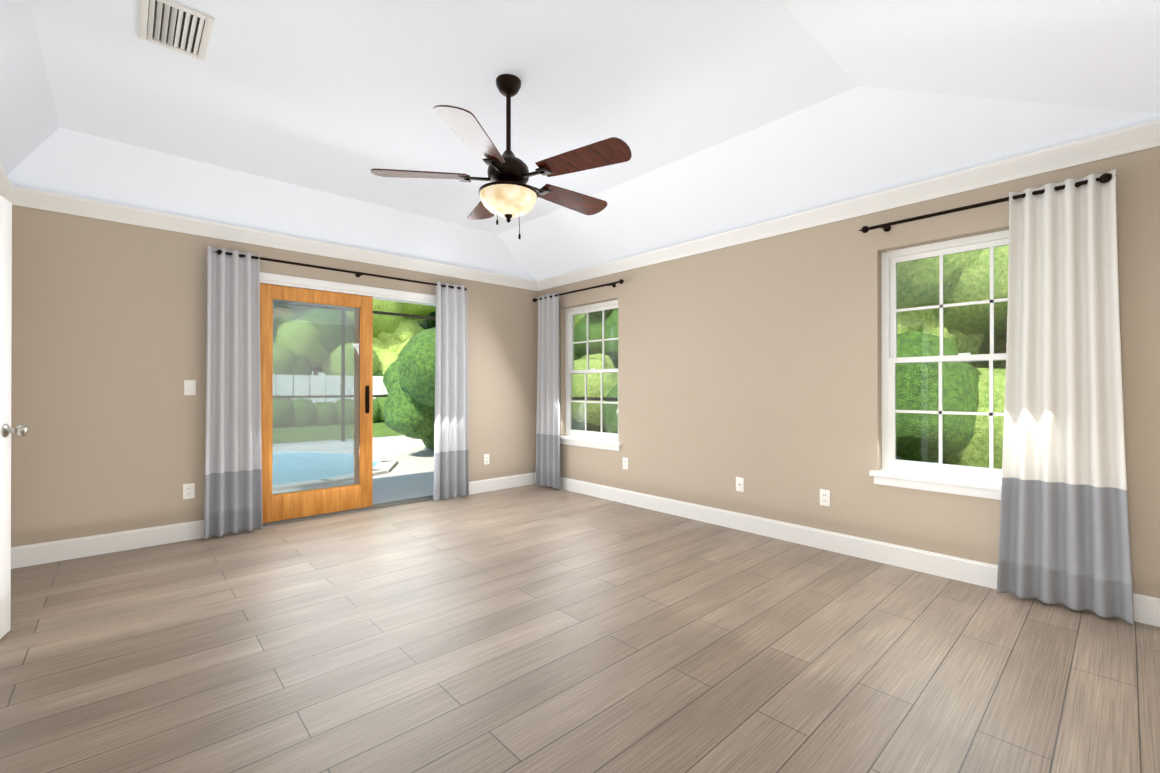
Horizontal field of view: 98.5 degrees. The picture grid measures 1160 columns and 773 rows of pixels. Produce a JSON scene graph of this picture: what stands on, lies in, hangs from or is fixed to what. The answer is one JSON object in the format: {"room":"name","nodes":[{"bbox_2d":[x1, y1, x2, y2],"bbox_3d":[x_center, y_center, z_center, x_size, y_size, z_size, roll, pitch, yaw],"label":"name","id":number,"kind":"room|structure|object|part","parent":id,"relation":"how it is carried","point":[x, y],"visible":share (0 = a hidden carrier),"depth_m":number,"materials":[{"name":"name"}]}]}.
{"room":"empty bedroom","nodes":[
{"label":"empty bedroom","id":0,"kind":"room"},
{"bbox_2d":[11,205,537,546],"bbox_3d":[-2.159,-0.049,4.676,4.620,2.440,0.150,0,0,-42],"label":"wall","id":1,"kind":"structure","parent":0,"point":[109,339],"depth_m":3.60,"materials":[{"name":"beige paint"}]},
{"bbox_2d":[0,164,15,204],"bbox_3d":[-1.973,-1.226,1.334,0.078,0.105,5.040,0,0,-42],"label":"crown molding","id":2,"kind":"structure","parent":1,"relation":"attached to","point":[7,190],"depth_m":3.13,"materials":[{"name":"white paint"}]},
{"bbox_2d":[11,520,229,568],"bbox_3d":[-3.214,1.101,3.596,1.250,0.135,0.016,0,0,-42],"label":"baseboard","id":3,"kind":"structure","parent":1,"relation":"attached to","point":[54,551],"depth_m":3.48,"materials":[{"name":"white paint"}]},
{"bbox_2d":[183,483,194,498],"bbox_3d":[-2.983,0.799,3.812,0.070,0.116,0.008,0,0,-42],"label":"electrical outlet","id":4,"kind":"object","parent":1,"relation":"attached to","point":[188,491],"visible":1,"depth_m":3.81,"materials":[{"name":"plastic"}]},
{"bbox_2d":[184,380,195,394],"bbox_3d":[-2.979,0.009,3.817,0.070,0.116,0.010,0,0,-42],"label":"light switch","id":5,"kind":"object","parent":1,"relation":"attached to","point":[189,387],"visible":1,"depth_m":3.81,"materials":[{"name":"plastic"}]},
{"bbox_2d":[16,186,535,290],"bbox_3d":[-2.082,-1.216,4.596,4.140,0.105,0.078,0,0,-42],"label":"crown molding","id":6,"kind":"structure","parent":1,"relation":"attached to","point":[25,197],"depth_m":3.99,"materials":[{"name":"white paint"}]},
{"bbox_2d":[260,283,372,522],"bbox_3d":[-2.349,0.142,4.452,0.973,1.996,0.124,0,0,-42],"label":"door","id":7,"kind":"structure","parent":1,"relation":"in","point":[357,493],"depth_m":4.46,"materials":[{"name":"brown wood"}]},
{"bbox_2d":[240,272,435,531],"bbox_3d":[-2.035,0.114,4.777,2.050,2.115,0.160,0,0,-42],"label":"door frame","id":8,"kind":"structure","parent":1,"relation":"attached to","point":[353,289],"depth_m":4.62,"materials":[{"name":"white paint"}]},
{"bbox_2d":[214,249,466,289],"bbox_3d":[-2.032,-1.039,4.614,2.190,0.048,0.111,0,0,-42],"label":"curtain rod","id":9,"kind":"object","parent":1,"relation":"attached to","point":[357,274],"visible":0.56,"depth_m":4.44,"materials":[{"name":"brown metal"}]},
{"bbox_2d":[204,246,262,538],"bbox_3d":[-2.725,0.042,3.932,0.383,2.225,0.087,0,0,-42],"label":"curtain","id":10,"kind":"object","parent":9,"relation":"hanging from","point":[233,485],"visible":1,"depth_m":3.93,"materials":[{"name":"white fabric"}]},
{"bbox_2d":[433,282,468,500],"bbox_3d":[-1.331,0.046,5.207,0.406,2.225,0.083,0,0,-42],"label":"curtain","id":11,"kind":"object","parent":9,"relation":"hanging from","point":[451,462],"visible":1,"depth_m":5.21,"materials":[{"name":"white fabric"}]},
{"bbox_2d":[484,454,488,464],"bbox_3d":[-1.043,0.814,5.587,0.070,0.116,0.008,0,0,-42],"label":"electrical outlet","id":12,"kind":"object","parent":1,"relation":"attached to","point":[486,459],"visible":1,"depth_m":5.58,"materials":[{"name":"plastic"}]},
{"bbox_2d":[469,473,534,494],"bbox_3d":[-0.874,1.107,5.735,0.930,0.135,0.016,0,0,-42],"label":"baseboard","id":13,"kind":"structure","parent":1,"relation":"attached to","point":[487,485],"depth_m":5.70,"materials":[{"name":"white paint"}]},
{"bbox_2d":[0,484,1159,772],"bbox_3d":[-0.408,1.226,2.757,4.620,0.120,5.340,0,0,-42],"label":"floor","id":14,"kind":"structure","parent":0,"point":[532,628],"depth_m":2.14,"materials":[{"name":"beige wood"}]},
{"bbox_2d":[0,0,1159,280],"bbox_3d":[-0.408,-1.513,2.766,4.620,0.478,5.340,0,0,-42],"label":"ceiling","id":15,"kind":"structure","parent":0,"point":[298,118],"depth_m":2.79,"materials":[{"name":"white paint"}]},
{"bbox_2d":[138,0,214,60],"bbox_3d":[-1.838,-1.629,2.271,0.250,0.014,0.380,0,0,-42],"label":"ceiling vent","id":16,"kind":"object","parent":15,"relation":"in","point":[174,25],"visible":0.96,"depth_m":2.26,"materials":[{"name":"white metal"}]},
{"bbox_2d":[371,74,631,238],"bbox_3d":[-0.343,-1.208,2.715,1.300,0.852,1.355,0,0,-42],"label":"ceiling fan","id":17,"kind":"object","parent":15,"relation":"hanging from","point":[508,192],"visible":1,"depth_m":2.57,"materials":[{"name":"brown metal"}]},
{"bbox_2d":[538,146,1159,597],"bbox_3d":[1.292,-0.050,4.214,0.150,2.440,5.190,0,0,-42],"label":"wall","id":18,"kind":"structure","parent":0,"point":[756,364],"depth_m":3.68,"materials":[{"name":"beige paint"}]},
{"bbox_2d":[532,279,623,489],"bbox_3d":[-0.051,0.046,5.472,0.128,2.225,1.490,0,0,-42],"label":"curtain","id":19,"kind":"object","parent":18,"relation":"attached to","point":[547,472],"visible":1,"depth_m":5.76,"materials":[{"name":"white fabric"}]},
{"bbox_3d":[-0.044,-1.036,5.481,0.110,0.048,1.490,0,0,-42],"label":"curtain rod","id":20,"kind":"part","parent":19,"relation":"part of","materials":[{"name":"black metal"}]},
{"bbox_2d":[560,300,620,450],"bbox_3d":[0.120,-0.123,5.460,0.170,1.563,0.990,0,0,-42],"label":"window","id":21,"kind":"structure","parent":18,"relation":"in","point":[593,439],"depth_m":5.56,"materials":[{"name":"white paint"}]},
{"bbox_2d":[623,457,627,469],"bbox_3d":[0.454,0.772,5.010,0.008,0.116,0.070,0,0,-42],"label":"electrical outlet","id":22,"kind":"object","parent":18,"relation":"attached to","point":[625,463],"visible":1,"depth_m":5.00,"materials":[{"name":"plastic"}]},
{"bbox_2d":[736,477,743,491],"bbox_3d":[1.302,0.800,4.078,0.016,0.116,0.070,0,0,-42],"label":"electrical outlet","id":23,"kind":"object","parent":18,"relation":"attached to","point":[740,484],"visible":1,"depth_m":4.07,"materials":[{"name":"plastic"}]},
{"bbox_2d":[820,489,829,506],"bbox_3d":[1.756,0.798,3.586,0.008,0.116,0.070,0,0,-42],"label":"electrical outlet","id":24,"kind":"object","parent":18,"relation":"attached to","point":[824,497],"visible":1,"depth_m":3.58,"materials":[{"name":"plastic"}]},
{"bbox_2d":[536,119,1159,290],"bbox_3d":[1.157,-1.217,4.196,0.078,0.105,5.040,0,0,-42],"label":"crown molding","id":25,"kind":"structure","parent":18,"relation":"attached to","point":[1135,138],"depth_m":3.16,"materials":[{"name":"white paint"}]},
{"bbox_2d":[560,477,1159,626],"bbox_3d":[1.180,1.103,4.210,0.016,0.135,5.040,0,0,-42],"label":"baseboard","id":26,"kind":"structure","parent":18,"relation":"attached to","point":[1146,609],"depth_m":3.53,"materials":[{"name":"white paint"}]},
{"bbox_2d":[869,230,1008,499],"bbox_3d":[2.333,-0.130,3.039,0.170,1.563,0.990,0,0,-42],"label":"window","id":27,"kind":"structure","parent":18,"relation":"in","point":[971,480],"depth_m":3.16,"materials":[{"name":"white paint"}]},
{"bbox_2d":[859,169,1133,624],"bbox_3d":[2.296,0.039,2.902,0.132,2.225,1.231,0,0,-42],"label":"curtain","id":28,"kind":"object","parent":18,"relation":"attached to","point":[1064,537],"visible":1,"depth_m":2.62,"materials":[{"name":"white fabric"}]},
{"bbox_3d":[2.287,-1.044,2.932,0.110,0.048,1.180,0,0,-42],"label":"curtain rod","id":29,"kind":"part","parent":28,"relation":"part of","materials":[{"name":"black metal"}]},
{"bbox_3d":[-2.064,0.101,1.273,0.163,2.120,0.960,0,0,-42],"label":"trim","id":30,"kind":"structure","parent":0,"visible":0},
{"bbox_2d":[0,195,27,638],"bbox_3d":[-2.498,0.140,2.015,0.181,2.023,0.812,0,0,-32],"label":"entry door","id":31,"kind":"structure","parent":30,"relation":"attached to","point":[6,430],"depth_m":2.32,"materials":[{"name":"white paint"}]},
{"label":"outside","id":32,"kind":"structure","parent":0,"visible":0},
{"bbox_2d":[272,421,938,462],"bbox_3d":[-0.199,1.352,13.139,70.000,0.190,70.000,0,0,-42],"label":"lawn","id":33,"kind":"structure","parent":32,"point":[381,429],"depth_m":13.67,"materials":[{"name":"green plant"}]},
{"bbox_2d":[273,300,334,371],"bbox_3d":[-12.220,-3.843,21.152,6.027,10.257,5.111,0,0,-42],"label":"tree","id":34,"kind":"object","parent":33,"relation":"on","point":[280,316],"depth_m":20.17,"materials":[{"name":"green plant"}]},
{"bbox_2d":[273,374,387,402],"bbox_3d":[-7.772,0.438,18.459,30.000,1.650,0.070,0,0,-42],"label":"fence","id":35,"kind":"object","parent":33,"relation":"on","point":[379,388],"depth_m":17.39,"materials":[{"name":"white plastic"}]},
{"bbox_2d":[272,435,433,503],"bbox_3d":[-4.101,1.216,7.774,9.000,0.050,7.050,0,0,-42],"label":"patio slab","id":36,"kind":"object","parent":33,"relation":"on","point":[410,474],"depth_m":7.25,"materials":[{"name":"concrete"}]},
{"bbox_2d":[272,449,397,490],"bbox_3d":[-5.452,1.168,6.571,5.502,0.037,4.084,0,0,-42],"label":"pool water","id":37,"kind":"structure","parent":36,"relation":"on","point":[382,465],"depth_m":7.25,"materials":[{"name":"blue liquid"}]},
{"bbox_2d":[273,300,617,440],"bbox_3d":[-3.896,-0.269,7.703,7.260,2.900,6.360,0,0,-42],"label":"screen","id":38,"kind":"object","parent":36,"relation":"on","point":[434,318],"depth_m":10.81,"materials":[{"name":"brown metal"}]},
{"bbox_2d":[344,299,435,353],"bbox_3d":[-8.781,-3.495,23.849,6.376,9.574,5.011,0,0,-42],"label":"tree","id":39,"kind":"object","parent":33,"relation":"on","point":[392,333],"visible":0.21,"depth_m":22.18,"materials":[{"name":"green plant"}]},
{"bbox_2d":[417,314,434,329],"bbox_3d":[-10.858,-4.729,29.617,6.640,12.074,6.169,0,0,-42],"label":"tree","id":40,"kind":"object","parent":33,"relation":"on","point":[425,324],"visible":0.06,"depth_m":28.34,"materials":[{"name":"green plant"}]},
{"bbox_2d":[430,312,435,326],"bbox_3d":[-5.734,-3.745,27.178,5.806,10.093,6.447,0,0,-42],"label":"tree","id":41,"kind":"object","parent":33,"relation":"on","point":[432,321],"depth_m":27.07,"materials":[{"name":"green plant"}]},
{"bbox_2d":[575,313,585,323],"bbox_3d":[-0.263,-2.917,16.325,5.843,8.373,5.719,0,0,-42],"label":"tree","id":42,"kind":"object","parent":33,"relation":"on","point":[579,317],"depth_m":13.53,"materials":[{"name":"green plant"}]},
{"bbox_2d":[574,308,617,368],"bbox_3d":[1.578,-2.529,13.487,4.530,7.583,5.078,0,0,-42],"label":"tree","id":43,"kind":"object","parent":33,"relation":"on","point":[607,330],"depth_m":12.10,"materials":[{"name":"green plant"}]},
{"bbox_2d":[273,308,1006,468],"bbox_3d":[0.099,-0.946,11.413,30.158,4.897,27.039,0,0,-42],"label":"tree","id":44,"kind":"object","parent":33,"relation":"on","point":[406,405],"visible":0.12,"depth_m":7.42,"materials":[{"name":"green plant"}]},
{"bbox_2d":[897,245,1008,463],"bbox_3d":[5.776,-2.359,7.694,5.178,7.211,4.820,0,0,-42],"label":"tree","id":45,"kind":"object","parent":33,"relation":"on","point":[903,289],"depth_m":6.56,"materials":[{"name":"green plant"}]}
]}

